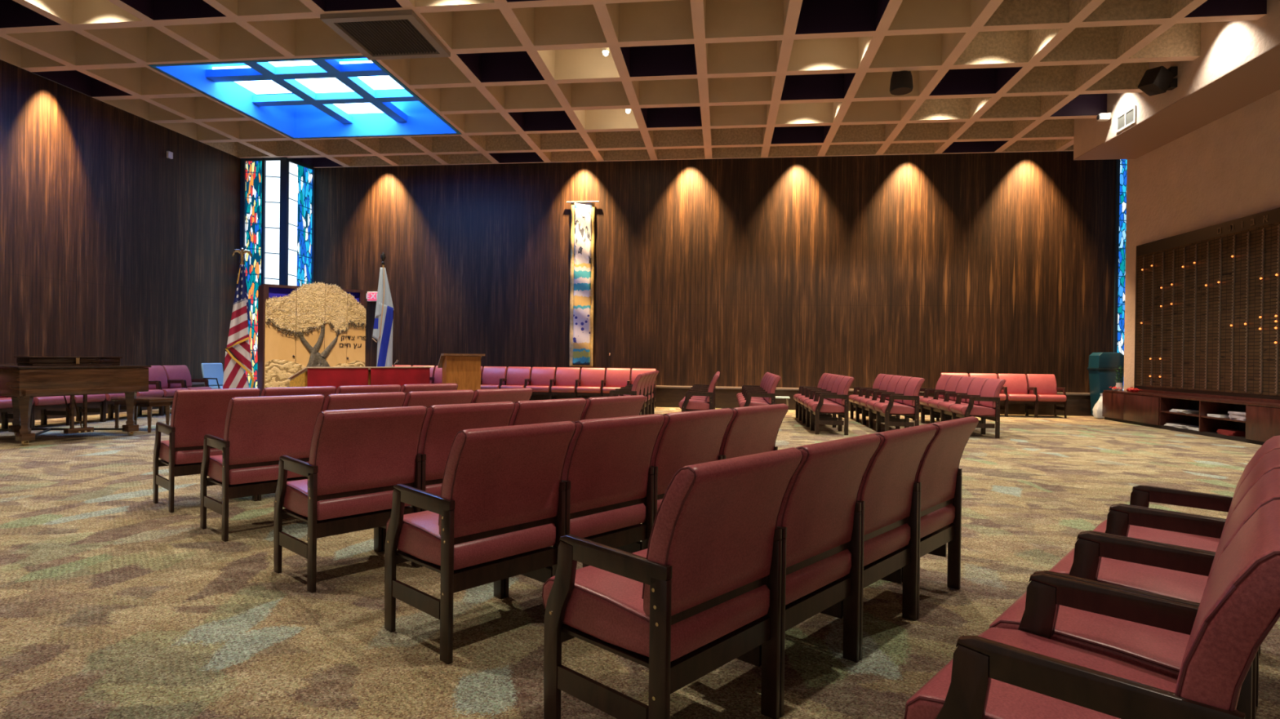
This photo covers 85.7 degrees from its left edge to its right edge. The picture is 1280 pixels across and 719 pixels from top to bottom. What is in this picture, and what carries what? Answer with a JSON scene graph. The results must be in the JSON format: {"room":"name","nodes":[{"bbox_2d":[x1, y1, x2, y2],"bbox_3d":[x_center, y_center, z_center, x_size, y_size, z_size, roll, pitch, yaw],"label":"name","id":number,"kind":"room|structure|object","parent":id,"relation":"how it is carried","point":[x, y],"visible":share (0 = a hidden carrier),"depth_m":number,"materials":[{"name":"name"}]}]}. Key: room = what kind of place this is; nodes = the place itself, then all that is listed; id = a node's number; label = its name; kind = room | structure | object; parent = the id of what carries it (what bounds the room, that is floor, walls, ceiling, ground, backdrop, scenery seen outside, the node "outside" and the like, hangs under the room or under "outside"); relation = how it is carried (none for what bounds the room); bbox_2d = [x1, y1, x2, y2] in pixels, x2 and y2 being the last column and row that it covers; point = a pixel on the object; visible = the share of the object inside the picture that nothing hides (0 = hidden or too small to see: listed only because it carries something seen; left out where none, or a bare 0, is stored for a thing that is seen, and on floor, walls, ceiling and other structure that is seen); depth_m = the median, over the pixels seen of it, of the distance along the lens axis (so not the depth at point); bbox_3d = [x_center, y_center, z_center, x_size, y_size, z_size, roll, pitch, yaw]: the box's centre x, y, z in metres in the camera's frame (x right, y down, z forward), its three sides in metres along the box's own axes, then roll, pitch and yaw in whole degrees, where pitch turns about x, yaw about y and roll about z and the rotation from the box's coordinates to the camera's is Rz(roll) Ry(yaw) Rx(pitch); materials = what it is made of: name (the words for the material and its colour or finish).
{"room":"house of worship","nodes":[
{"label":"house of worship","id":0,"kind":"room"},
{"bbox_2d":[0,59,240,378],"bbox_3d":[-10.997,-1.922,7.570,0.200,5.907,18.800,1,0,7],"label":"wall","id":1,"kind":"structure","parent":0,"point":[111,245],"depth_m":13.22,"materials":[{"name":"brown wood"}]},
{"bbox_2d":[0,382,204,423],"bbox_3d":[-10.816,0.785,7.356,0.280,0.500,18.400,1,0,7],"label":"baseboard","id":2,"kind":"structure","parent":1,"relation":"attached to","point":[37,412],"depth_m":12.36,"materials":[{"name":"brown wood"}]},
{"bbox_2d":[238,157,288,388],"bbox_3d":[-9.190,-1.955,16.825,1.236,5.928,0.110,1,0,7],"label":"window","id":3,"kind":"structure","parent":1,"relation":"in","point":[264,181],"depth_m":16.81,"materials":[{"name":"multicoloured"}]},
{"bbox_2d":[0,0,1266,168],"bbox_3d":[-0.046,-5.112,6.788,22.250,0.740,19.900,1,0,7],"label":"ceiling","id":4,"kind":"structure","parent":0,"point":[521,81],"depth_m":11.51,"materials":[{"name":"paint"}]},
{"bbox_2d":[148,55,461,138],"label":"skylight","id":5,"kind":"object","parent":4,"relation":"attached to","point":[337,96],"depth_m":13.57,"materials":[{"name":"blue glass"}]},
{"bbox_2d":[320,9,450,60],"bbox_3d":[-3.702,-4.927,10.186,1.340,0.390,1.340,1,0,7],"label":"ceiling panel","id":6,"kind":"object","parent":4,"relation":"in","point":[402,33],"visible":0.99,"depth_m":10.09,"materials":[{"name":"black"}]},
{"bbox_2d":[889,70,913,95],"bbox_3d":[4.321,-4.871,11.397,0.370,0.880,0.370,1,0,7],"label":"ceiling speaker","id":7,"kind":"object","parent":4,"relation":"hanging from","point":[901,82],"visible":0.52,"depth_m":11.28,"materials":[{"name":"black plastic"}]},
{"bbox_2d":[0,407,1279,718],"bbox_3d":[-0.116,1.216,6.868,22.250,0.100,20.000,1,0,7],"label":"floor","id":8,"kind":"structure","parent":0,"point":[115,603],"depth_m":3.27,"materials":[{"name":"carpet"}]},
{"bbox_2d":[0,396,34,428],"bbox_3d":[-9.347,0.584,10.018,0.648,0.912,0.596,1,0,7],"label":"armchair","id":9,"kind":"object","parent":8,"relation":"on","point":[6,403],"visible":0.26,"depth_m":10.01,"materials":[{"name":"red leather"}]},
{"bbox_2d":[6,395,70,428],"bbox_3d":[-9.274,0.582,10.613,0.648,0.912,0.596,1,0,7],"label":"armchair","id":10,"kind":"object","parent":8,"relation":"on","point":[42,403],"visible":0.2,"depth_m":10.63,"materials":[{"name":"red leather"}]},
{"bbox_2d":[0,364,151,445],"bbox_3d":[-7.991,0.567,9.377,1.740,0.985,1.540,1,0,23],"label":"grand piano","id":11,"kind":"object","parent":8,"relation":"on","point":[22,384],"visible":0.91,"depth_m":8.99,"materials":[{"name":"brown wood"}]},
{"bbox_2d":[13,355,122,365],"bbox_3d":[-7.631,0.019,9.252,0.375,0.118,1.080,1,0,25],"label":"shelf","id":12,"kind":"object","parent":11,"relation":"on","point":[20,360],"visible":1,"depth_m":9.09,"materials":[{"name":"wood"}]},
{"bbox_2d":[45,394,106,424],"bbox_3d":[-9.202,0.580,11.209,0.648,0.912,0.596,1,0,7],"label":"armchair","id":13,"kind":"object","parent":8,"relation":"on","point":[94,399],"visible":0.25,"depth_m":11.34,"materials":[{"name":"red leather"}]},
{"bbox_2d":[80,393,126,422],"bbox_3d":[-9.130,0.578,11.805,0.648,0.912,0.596,1,0,7],"label":"armchair","id":14,"kind":"object","parent":8,"relation":"on","point":[108,401],"visible":0.13,"depth_m":11.63,"materials":[{"name":"red leather"}]},
{"bbox_2d":[111,381,164,417],"bbox_3d":[-9.058,0.576,12.400,0.648,0.912,0.596,1,0,7],"label":"armchair","id":15,"kind":"object","parent":8,"relation":"on","point":[157,393],"visible":0.23,"depth_m":12.55,"materials":[{"name":"red fabric"}]},
{"bbox_2d":[111,395,173,432],"bbox_3d":[-7.445,0.816,10.322,0.900,0.490,0.360,1,0,23],"label":"piano bench","id":16,"kind":"object","parent":8,"relation":"on","point":[148,402],"visible":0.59,"depth_m":10.24,"materials":[{"name":"brown wood"}]},
{"bbox_2d":[140,365,187,415],"bbox_3d":[-8.986,0.574,12.996,0.648,0.912,0.596,1,0,7],"label":"armchair","id":17,"kind":"object","parent":8,"relation":"on","point":[156,373],"visible":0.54,"depth_m":13.08,"materials":[{"name":"brown wood"}]},
{"bbox_2d":[162,364,212,389],"bbox_3d":[-8.914,0.572,13.591,0.648,0.912,0.596,1,0,7],"label":"armchair","id":18,"kind":"object","parent":8,"relation":"on","point":[173,371],"visible":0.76,"depth_m":13.61,"materials":[{"name":"leather"}]},
{"bbox_2d":[152,387,260,512],"bbox_3d":[-3.436,0.676,5.474,0.648,0.912,0.596,1,0,43],"label":"armchair","id":19,"kind":"object","parent":8,"relation":"on","point":[196,414],"visible":0.6,"depth_m":5.22,"materials":[{"name":"brown wood"}]},
{"bbox_2d":[200,363,223,389],"bbox_3d":[-8.687,0.553,14.305,0.550,0.952,0.568,1,0,17],"label":"shell chair","id":20,"kind":"object","parent":8,"relation":"on","point":[213,372],"visible":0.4,"depth_m":14.31,"materials":[{"name":"blue plastic"}]},
{"bbox_2d":[222,248,254,388],"bbox_3d":[-6.523,-0.379,11.268,0.357,2.892,0.386,1,0,15],"label":"flag","id":21,"kind":"object","parent":8,"relation":"on","point":[234,375],"visible":0.88,"depth_m":11.25,"materials":[{"name":"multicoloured fabric"}]},
{"bbox_2d":[200,394,324,542],"bbox_3d":[-2.581,0.690,4.716,0.648,0.912,0.596,1,0,43],"label":"armchair","id":22,"kind":"object","parent":8,"relation":"on","point":[258,431],"visible":0.7,"depth_m":4.51,"materials":[{"name":"brown wood"}]},
{"bbox_2d":[257,386,336,501],"bbox_3d":[-3.031,0.679,5.915,0.648,0.912,0.596,1,0,43],"label":"armchair","id":23,"kind":"object","parent":8,"relation":"on","point":[325,391],"visible":0.19,"depth_m":5.68,"materials":[{"name":"brown wood"}]},
{"bbox_2d":[257,281,366,396],"bbox_3d":[-6.006,-0.174,12.695,1.715,2.482,0.756,0,0,-37],"label":"torah ark","id":24,"kind":"object","parent":8,"relation":"on","point":[314,325],"visible":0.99,"depth_m":12.35,"materials":[{"name":"brown wood"}]},
{"bbox_2d":[268,287,359,302],"bbox_3d":[-5.939,-0.247,12.585,1.530,2.030,0.030,0,0,-37],"label":"curtain","id":25,"kind":"object","parent":24,"relation":"hanging from","point":[273,291],"depth_m":12.25,"materials":[{"name":"blue fabric"}]},
{"bbox_2d":[273,405,427,592],"bbox_3d":[-1.603,0.707,3.812,0.648,0.912,0.596,1,0,43],"label":"armchair","id":26,"kind":"object","parent":8,"relation":"on","point":[357,457],"visible":0.95,"depth_m":3.62,"materials":[{"name":"brown wood"}]},
{"bbox_2d":[288,366,431,391],"bbox_3d":[-4.215,0.576,10.490,0.664,0.945,1.926,1,0,43],"label":"table","id":27,"kind":"object","parent":8,"relation":"on","point":[336,376],"visible":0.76,"depth_m":10.12,"materials":[{"name":"red wood"}]},
{"bbox_2d":[322,391,405,411],"bbox_3d":[-2.176,0.693,5.157,0.648,0.912,0.596,1,0,43],"label":"armchair","id":28,"kind":"object","parent":8,"relation":"on","point":[397,399],"visible":0.16,"depth_m":4.92,"materials":[{"name":"brown wood"}]},
{"bbox_2d":[335,384,401,394],"bbox_3d":[-2.626,0.682,6.356,0.648,0.912,0.596,1,0,43],"label":"armchair","id":29,"kind":"object","parent":8,"relation":"on","point":[391,388],"visible":0.11,"depth_m":6.12,"materials":[{"name":"brown wood"}]},
{"bbox_2d":[372,252,394,366],"bbox_3d":[-4.253,-0.341,11.404,0.348,2.870,0.340,1,0,-19],"label":"flag","id":30,"kind":"object","parent":8,"relation":"on","point":[384,316],"visible":0.67,"depth_m":11.36,"materials":[{"name":"white fabric"}]},
{"bbox_2d":[400,383,457,394],"bbox_3d":[-2.221,0.685,6.796,0.648,0.912,0.596,1,0,43],"label":"armchair","id":31,"kind":"object","parent":8,"relation":"on","point":[406,388],"visible":0.16,"depth_m":6.55,"materials":[{"name":"brown wood"}]},
{"bbox_2d":[429,365,442,383],"bbox_3d":[-4.714,0.608,16.472,0.596,0.912,0.648,1,0,7],"label":"armchair","id":32,"kind":"object","parent":8,"relation":"on","point":[437,379],"visible":0.23,"depth_m":16.64,"materials":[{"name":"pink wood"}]},
{"bbox_2d":[403,390,474,408],"bbox_3d":[-1.771,0.696,5.597,0.648,0.912,0.596,1,0,43],"label":"armchair","id":33,"kind":"object","parent":8,"relation":"on","point":[424,398],"visible":0.23,"depth_m":5.36,"materials":[{"name":"brown wood"}]},
{"bbox_2d":[381,401,515,567],"bbox_3d":[-1.198,0.709,4.253,0.648,0.912,0.596,1,0,43],"label":"armchair","id":34,"kind":"object","parent":8,"relation":"on","point":[442,424],"visible":0.32,"depth_m":3.97,"materials":[{"name":"brown wood"}]},
{"bbox_2d":[437,353,484,391],"bbox_3d":[-2.671,0.516,10.289,0.600,1.205,0.470,1,0,-26],"label":"lectern","id":35,"kind":"object","parent":8,"relation":"on","point":[464,370],"visible":0.57,"depth_m":10.13,"materials":[{"name":"brown wood"}]},
{"bbox_2d":[384,421,576,664],"bbox_3d":[-0.710,0.721,3.037,0.648,0.912,0.596,1,0,43],"label":"armchair","id":36,"kind":"object","parent":8,"relation":"on","point":[498,515],"visible":0.96,"depth_m":2.85,"materials":[{"name":"red leather"}]},
{"bbox_2d":[480,366,506,389],"bbox_3d":[-3.522,0.623,16.328,0.596,0.912,0.648,1,0,7],"label":"armchair","id":37,"kind":"object","parent":8,"relation":"on","point":[491,377],"visible":0.54,"depth_m":16.48,"materials":[{"name":"red leather"}]},
{"bbox_2d":[471,387,533,403],"bbox_3d":[-1.366,0.699,6.038,0.648,0.912,0.596,1,0,43],"label":"armchair","id":38,"kind":"object","parent":8,"relation":"on","point":[498,395],"visible":0.12,"depth_m":5.80,"materials":[{"name":"red leather"}]},
{"bbox_2d":[500,366,531,400],"bbox_3d":[-2.927,0.631,16.256,0.596,0.912,0.648,1,0,7],"label":"armchair","id":39,"kind":"object","parent":8,"relation":"on","point":[516,376],"visible":0.7,"depth_m":16.41,"materials":[{"name":"brown wood"}]},
{"bbox_2d":[525,367,555,400],"bbox_3d":[-2.331,0.638,16.184,0.596,0.912,0.648,1,0,7],"label":"armchair","id":40,"kind":"object","parent":8,"relation":"on","point":[540,379],"visible":0.7,"depth_m":16.32,"materials":[{"name":"brown wood"}]},
{"bbox_2d":[509,398,586,426],"bbox_3d":[-0.793,0.712,4.693,0.648,0.912,0.596,1,0,43],"label":"armchair","id":41,"kind":"object","parent":8,"relation":"on","point":[535,411],"visible":0.1,"depth_m":4.46,"materials":[{"name":"red leather"}]},
{"bbox_2d":[550,367,580,399],"bbox_3d":[-1.736,0.646,16.111,0.596,0.912,0.648,1,0,7],"label":"armchair","id":42,"kind":"object","parent":8,"relation":"on","point":[566,379],"visible":0.84,"depth_m":16.25,"materials":[{"name":"red leather"}]},
{"bbox_2d":[503,413,665,597],"bbox_3d":[-0.305,0.724,3.478,0.648,0.912,0.596,1,0,43],"label":"armchair","id":43,"kind":"object","parent":8,"relation":"on","point":[608,474],"visible":0.59,"depth_m":3.31,"materials":[{"name":"brown wood"}]},
{"bbox_2d":[575,367,605,398],"bbox_3d":[-1.140,0.653,16.040,0.596,0.912,0.648,1,0,7],"label":"armchair","id":44,"kind":"object","parent":8,"relation":"on","point":[591,380],"visible":0.82,"depth_m":16.17,"materials":[{"name":"red leather"}]},
{"bbox_2d":[580,395,645,420],"bbox_3d":[-0.388,0.715,5.134,0.648,0.912,0.596,1,0,43],"label":"armchair","id":45,"kind":"object","parent":8,"relation":"on","point":[601,407],"visible":0.15,"depth_m":4.90,"materials":[{"name":"red leather"}]},
{"bbox_2d":[601,368,631,396],"bbox_3d":[-0.544,0.661,15.967,0.596,0.912,0.648,1,0,7],"label":"armchair","id":46,"kind":"object","parent":8,"relation":"on","point":[615,378],"visible":0.56,"depth_m":16.12,"materials":[{"name":"red leather"}]},
{"bbox_2d":[608,373,645,415],"bbox_3d":[-0.259,0.686,11.513,0.648,0.912,0.596,1,0,7],"label":"armchair","id":47,"kind":"object","parent":8,"relation":"on","point":[635,390],"visible":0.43,"depth_m":11.22,"materials":[{"name":"red leather"}]},
{"bbox_2d":[618,372,649,415],"bbox_3d":[-0.187,0.684,12.107,0.648,0.912,0.596,1,0,7],"label":"armchair","id":48,"kind":"object","parent":8,"relation":"on","point":[642,388],"visible":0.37,"depth_m":12.29,"materials":[{"name":"brown wood"}]},
{"bbox_2d":[622,372,653,414],"bbox_3d":[-0.115,0.682,12.702,0.648,0.912,0.596,1,0,7],"label":"armchair","id":49,"kind":"object","parent":8,"relation":"on","point":[646,385],"visible":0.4,"depth_m":12.85,"materials":[{"name":"red leather"}]},
{"bbox_2d":[626,371,656,414],"bbox_3d":[-0.043,0.680,13.296,0.648,0.912,0.596,1,0,7],"label":"armchair","id":50,"kind":"object","parent":8,"relation":"on","point":[649,386],"visible":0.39,"depth_m":13.47,"materials":[{"name":"brown wood"}]},
{"bbox_2d":[628,368,656,408],"bbox_3d":[0.051,0.668,15.895,0.596,0.912,0.648,1,0,7],"label":"armchair","id":51,"kind":"object","parent":8,"relation":"on","point":[635,372],"visible":0.38,"depth_m":16.10,"materials":[{"name":"brown wood"}]},
{"bbox_2d":[651,370,658,414],"bbox_3d":[0.029,0.678,13.890,0.648,0.912,0.596,1,0,7],"label":"armchair","id":52,"kind":"object","parent":8,"relation":"on","point":[656,371],"visible":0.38,"depth_m":14.10,"materials":[{"name":"brown wood"}]},
{"bbox_2d":[542,447,803,718],"bbox_3d":[0.096,0.735,2.237,0.648,0.912,0.596,1,0,43],"label":"armchair","id":53,"kind":"object","parent":8,"relation":"on","point":[704,595],"visible":1,"depth_m":2.06,"materials":[{"name":"red leather"}]},
{"bbox_2d":[635,408,733,543],"bbox_3d":[0.101,0.727,3.918,0.648,0.912,0.596,1,0,43],"label":"armchair","id":54,"kind":"object","parent":8,"relation":"on","point":[685,438],"visible":0.35,"depth_m":3.67,"materials":[{"name":"brown wood"}]},
{"bbox_2d":[678,374,719,412],"bbox_3d":[0.978,0.701,11.414,0.648,0.912,0.596,1,0,7],"label":"armchair","id":55,"kind":"object","parent":8,"relation":"on","point":[686,404],"visible":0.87,"depth_m":11.14,"materials":[{"name":"red leather"}]},
{"bbox_2d":[720,404,788,459],"bbox_3d":[0.506,0.729,4.359,0.648,0.912,0.596,1,0,43],"label":"armchair","id":56,"kind":"object","parent":8,"relation":"on","point":[751,430],"visible":0.2,"depth_m":4.14,"materials":[{"name":"brown wood"}]},
{"bbox_2d":[737,374,776,403],"bbox_3d":[2.019,0.711,11.861,0.648,0.912,0.596,1,0,7],"label":"armchair","id":57,"kind":"object","parent":8,"relation":"on","point":[772,375],"visible":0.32,"depth_m":11.91,"materials":[{"name":"brown wood"}]},
{"bbox_2d":[738,375,781,407],"bbox_3d":[1.948,0.713,11.267,0.648,0.912,0.596,1,0,7],"label":"armchair","id":58,"kind":"object","parent":8,"relation":"on","point":[770,394],"visible":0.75,"depth_m":10.99,"materials":[{"name":"brown wood"}]},
{"bbox_2d":[793,373,828,420],"bbox_3d":[3.357,0.720,13.508,0.648,0.912,0.596,1,0,7],"label":"armchair","id":59,"kind":"object","parent":8,"relation":"on","point":[824,375],"visible":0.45,"depth_m":13.68,"materials":[{"name":"red leather"}]},
{"bbox_2d":[796,373,833,421],"bbox_3d":[3.285,0.722,12.913,0.648,0.912,0.596,1,0,7],"label":"armchair","id":60,"kind":"object","parent":8,"relation":"on","point":[828,376],"visible":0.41,"depth_m":13.12,"materials":[{"name":"red leather"}]},
{"bbox_2d":[800,374,839,427],"bbox_3d":[3.213,0.724,12.319,0.648,0.912,0.596,1,0,7],"label":"armchair","id":61,"kind":"object","parent":8,"relation":"on","point":[833,379],"visible":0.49,"depth_m":12.46,"materials":[{"name":"brown wood"}]},
{"bbox_2d":[803,375,844,431],"bbox_3d":[3.141,0.726,11.725,0.648,0.912,0.596,1,0,7],"label":"armchair","id":62,"kind":"object","parent":8,"relation":"on","point":[836,384],"visible":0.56,"depth_m":11.92,"materials":[{"name":"brown wood"}]},
{"bbox_2d":[776,433,881,716],"bbox_3d":[0.501,0.737,2.677,0.648,0.912,0.596,1,0,43],"label":"armchair","id":63,"kind":"object","parent":8,"relation":"on","point":[820,517],"visible":0.44,"depth_m":2.51,"materials":[{"name":"red leather"}]},
{"bbox_2d":[808,376,854,435],"bbox_3d":[3.069,0.728,11.131,0.648,0.912,0.596,1,0,7],"label":"armchair","id":64,"kind":"object","parent":8,"relation":"on","point":[842,397],"visible":1,"depth_m":10.87,"materials":[{"name":"brown wood"}]},
{"bbox_2d":[848,373,885,422],"bbox_3d":[4.423,0.733,13.409,0.648,0.912,0.596,1,0,7],"label":"armchair","id":65,"kind":"object","parent":8,"relation":"on","point":[879,378],"visible":0.45,"depth_m":13.54,"materials":[{"name":"red leather"}]},
{"bbox_2d":[853,374,893,422],"bbox_3d":[4.351,0.735,12.815,0.648,0.912,0.596,1,0,7],"label":"armchair","id":66,"kind":"object","parent":8,"relation":"on","point":[884,384],"visible":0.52,"depth_m":12.96,"materials":[{"name":"red leather"}]},
{"bbox_2d":[860,375,902,428],"bbox_3d":[4.279,0.737,12.220,0.648,0.912,0.596,1,0,7],"label":"armchair","id":67,"kind":"object","parent":8,"relation":"on","point":[892,384],"visible":0.46,"depth_m":12.35,"materials":[{"name":"brown wood"}]},
{"bbox_2d":[842,423,937,660],"bbox_3d":[0.906,0.740,3.118,0.648,0.912,0.596,1,0,43],"label":"armchair","id":68,"kind":"object","parent":8,"relation":"on","point":[888,493],"visible":0.44,"depth_m":2.97,"materials":[{"name":"red leather"}]},
{"bbox_2d":[866,376,912,429],"bbox_3d":[4.207,0.739,11.626,0.648,0.912,0.596,1,0,7],"label":"armchair","id":69,"kind":"object","parent":8,"relation":"on","point":[901,385],"visible":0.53,"depth_m":11.75,"materials":[{"name":"brown wood"}]},
{"bbox_2d":[874,377,924,431],"bbox_3d":[4.135,0.741,11.032,0.648,0.912,0.596,1,0,7],"label":"armchair","id":70,"kind":"object","parent":8,"relation":"on","point":[910,397],"visible":0.94,"depth_m":10.77,"materials":[{"name":"brown wood"}]},
{"bbox_2d":[912,374,951,421],"bbox_3d":[5.617,0.748,13.294,0.648,0.912,0.596,1,0,7],"label":"armchair","id":71,"kind":"object","parent":8,"relation":"on","point":[941,384],"visible":0.28,"depth_m":13.29,"materials":[{"name":"red leather"}]},
{"bbox_2d":[902,416,978,619],"bbox_3d":[1.311,0.743,3.558,0.648,0.912,0.596,1,0,43],"label":"armchair","id":72,"kind":"object","parent":8,"relation":"on","point":[938,476],"visible":0.38,"depth_m":3.42,"materials":[{"name":"brown wood"}]},
{"bbox_2d":[919,375,963,423],"bbox_3d":[5.546,0.750,12.700,0.648,0.912,0.596,1,0,7],"label":"armchair","id":73,"kind":"object","parent":8,"relation":"on","point":[952,384],"visible":0.47,"depth_m":12.80,"materials":[{"name":"brown wood"}]},
{"bbox_2d":[928,376,975,423],"bbox_3d":[5.474,0.752,12.106,0.648,0.912,0.596,1,0,7],"label":"armchair","id":74,"kind":"object","parent":8,"relation":"on","point":[962,387],"visible":0.49,"depth_m":12.19,"materials":[{"name":"brown wood"}]},
{"bbox_2d":[938,377,989,434],"bbox_3d":[5.402,0.754,11.512,0.648,0.912,0.596,1,0,7],"label":"armchair","id":75,"kind":"object","parent":8,"relation":"on","point":[977,384],"visible":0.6,"depth_m":11.56,"materials":[{"name":"red leather"}]},
{"bbox_2d":[950,377,1005,438],"bbox_3d":[5.330,0.756,10.918,0.648,0.912,0.596,1,0,7],"label":"armchair","id":76,"kind":"object","parent":8,"relation":"on","point":[988,398],"visible":0.98,"depth_m":10.66,"materials":[{"name":"red leather"}]},
{"bbox_2d":[968,373,1006,417],"bbox_3d":[7.546,0.763,14.989,0.596,0.912,0.648,1,0,7],"label":"armchair","id":77,"kind":"object","parent":8,"relation":"on","point":[1002,397],"visible":0.3,"depth_m":14.97,"materials":[{"name":"red leather"}]},
{"bbox_2d":[997,373,1036,417],"bbox_3d":[8.142,0.770,14.916,0.596,0.912,0.648,1,0,7],"label":"armchair","id":78,"kind":"object","parent":8,"relation":"on","point":[1015,384],"visible":0.76,"depth_m":15.03,"materials":[{"name":"red leather"}]},
{"bbox_2d":[1026,373,1066,417],"bbox_3d":[8.737,0.778,14.844,0.596,0.912,0.648,1,0,7],"label":"armchair","id":79,"kind":"object","parent":8,"relation":"on","point":[1046,387],"visible":0.96,"depth_m":14.97,"materials":[{"name":"red leather"}]},
{"bbox_2d":[903,499,1279,718],"bbox_3d":[0.992,0.749,1.485,0.648,0.912,0.596,1,0,43],"label":"armchair","id":80,"kind":"object","parent":8,"relation":"on","point":[1023,673],"visible":1,"depth_m":1.34,"materials":[{"name":"red leather"}]},
{"bbox_2d":[1092,393,1104,418],"bbox_3d":[9.725,0.982,14.561,0.274,0.530,0.280,1,0,7],"label":"vase","id":81,"kind":"object","parent":8,"relation":"on","point":[1097,409],"visible":0.66,"depth_m":14.51,"materials":[{"name":"white ceramic"}]},
{"bbox_2d":[1087,352,1124,414],"bbox_3d":[10.055,0.548,14.887,0.550,1.398,0.450,1,0,7],"label":"waste bin","id":82,"kind":"object","parent":8,"relation":"on","point":[1101,367],"visible":0.7,"depth_m":14.70,"materials":[{"name":"blue plastic"}]},
{"bbox_2d":[989,468,1279,718],"bbox_3d":[1.397,0.752,1.925,0.648,0.912,0.596,1,0,43],"label":"armchair","id":83,"kind":"object","parent":8,"relation":"on","point":[1157,650],"visible":0.23,"depth_m":1.87,"materials":[{"name":"red leather"}]},
{"bbox_2d":[1048,448,1279,706],"bbox_3d":[1.802,0.754,2.366,0.648,0.912,0.596,1,0,43],"label":"armchair","id":84,"kind":"object","parent":8,"relation":"on","point":[1190,587],"visible":0.2,"depth_m":2.38,"materials":[{"name":"red leather"}]},
{"bbox_2d":[1093,435,1279,687],"bbox_3d":[2.207,0.757,2.806,0.648,0.912,0.596,1,0,43],"label":"armchair","id":85,"kind":"object","parent":8,"relation":"on","point":[1141,495],"visible":0.21,"depth_m":2.92,"materials":[{"name":"red leather"}]},
{"bbox_2d":[1102,390,1279,444],"bbox_3d":[9.420,0.958,10.356,0.554,0.610,8.020,1,0,7],"label":"base cabinet","id":86,"kind":"object","parent":8,"relation":"on","point":[1262,423],"visible":0.92,"depth_m":11.88,"materials":[{"name":"brown wood"}]},
{"bbox_2d":[1160,410,1199,417],"bbox_3d":[9.611,0.946,11.947,0.496,0.025,1.025,1,0,7],"label":"shelf","id":87,"kind":"object","parent":86,"relation":"attached to","point":[1162,412],"depth_m":12.26,"materials":[{"name":"brown wood"}]},
{"bbox_2d":[1200,415,1245,422],"bbox_3d":[9.485,0.949,10.905,0.496,0.025,1.025,1,0,7],"label":"shelf","id":88,"kind":"object","parent":86,"relation":"attached to","point":[1202,417],"depth_m":11.16,"materials":[{"name":"brown wood"}]},
{"bbox_2d":[1216,429,1245,436],"bbox_3d":[9.412,1.163,10.952,0.324,0.074,0.382,1,0,7],"label":"pile","id":89,"kind":"object","parent":86,"relation":"in","point":[1224,432],"visible":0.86,"depth_m":10.85,"materials":[{"name":"red fabric"}]},
{"bbox_2d":[1227,411,1245,421],"bbox_3d":[9.368,0.876,10.629,0.365,0.119,0.396,1,0,7],"label":"folded shawls","id":90,"kind":"object","parent":86,"relation":"on","point":[1238,415],"visible":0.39,"depth_m":10.65,"materials":[{"name":"white fabric"}]},
{"bbox_2d":[314,151,1115,392],"bbox_3d":[1.112,-1.820,16.581,19.080,5.907,0.200,1,0,7],"label":"wall","id":91,"kind":"structure","parent":0,"point":[798,270],"depth_m":16.30,"materials":[{"name":"brown wood"}]},
{"bbox_2d":[288,158,315,286],"bbox_3d":[-8.515,-1.949,17.200,0.110,5.928,0.934,1,0,18],"label":"window","id":92,"kind":"structure","parent":91,"relation":"in","point":[301,234],"depth_m":17.26,"materials":[{"name":"blue"}]},
{"bbox_2d":[566,200,599,366],"bbox_3d":[-1.408,-1.831,16.728,0.800,4.008,0.044,1,0,7],"label":"tapestry","id":93,"kind":"object","parent":91,"relation":"attached to","point":[582,213],"depth_m":16.72,"materials":[{"name":"multicoloured"}]},
{"bbox_2d":[532,385,1093,416],"bbox_3d":[1.071,0.884,16.353,19.020,0.500,0.280,1,0,7],"label":"baseboard","id":94,"kind":"structure","parent":91,"relation":"attached to","point":[1078,404],"depth_m":15.99,"materials":[{"name":"brown wood"}]},
{"bbox_2d":[1123,89,1279,390],"bbox_3d":[9.240,-2.128,5.170,0.250,6.828,18.900,1,0,7],"label":"wall","id":95,"kind":"structure","parent":0,"point":[1226,169],"depth_m":12.26,"materials":[{"name":"paint"}]},
{"bbox_2d":[1115,105,1136,133],"bbox_3d":[8.812,-4.355,12.518,0.019,0.300,0.600,1,0,7],"label":"air vent","id":96,"kind":"object","parent":95,"relation":"attached to","point":[1128,117],"visible":1,"depth_m":12.50,"materials":[{"name":"white plastic"}]},
{"bbox_2d":[1137,66,1177,96],"bbox_3d":[8.430,-4.528,11.233,0.471,0.434,0.347,1,0,-13],"label":"wall speaker","id":97,"kind":"object","parent":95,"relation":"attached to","point":[1158,80],"visible":1,"depth_m":11.11,"materials":[{"name":"black plastic"}]},
{"bbox_2d":[1073,0,1279,159],"bbox_3d":[8.533,-4.686,5.096,1.200,1.128,18.600,1,0,7],"label":"soffit","id":98,"kind":"structure","parent":95,"relation":"attached to","point":[1237,65],"depth_m":10.96,"materials":[{"name":"paint"}]},
{"bbox_2d":[1133,207,1279,403],"bbox_3d":[9.629,-0.819,10.275,0.168,2.950,7.560,1,0,7],"label":"board","id":99,"kind":"object","parent":95,"relation":"attached to","point":[1207,321],"visible":1,"depth_m":11.78,"materials":[{"name":"brown wood"}]},
{"bbox_3d":[11.175,-2.151,14.707,1.300,6.828,1.500,1,0,7],"label":"wall","id":100,"kind":"structure","parent":0,"visible":0},
{"bbox_2d":[1113,159,1127,390],"bbox_3d":[11.112,-1.704,15.275,1.150,5.928,0.110,1,0,7],"label":"window","id":101,"kind":"structure","parent":100,"relation":"in","point":[1121,164],"depth_m":15.31,"materials":[{"name":"blue glass"}]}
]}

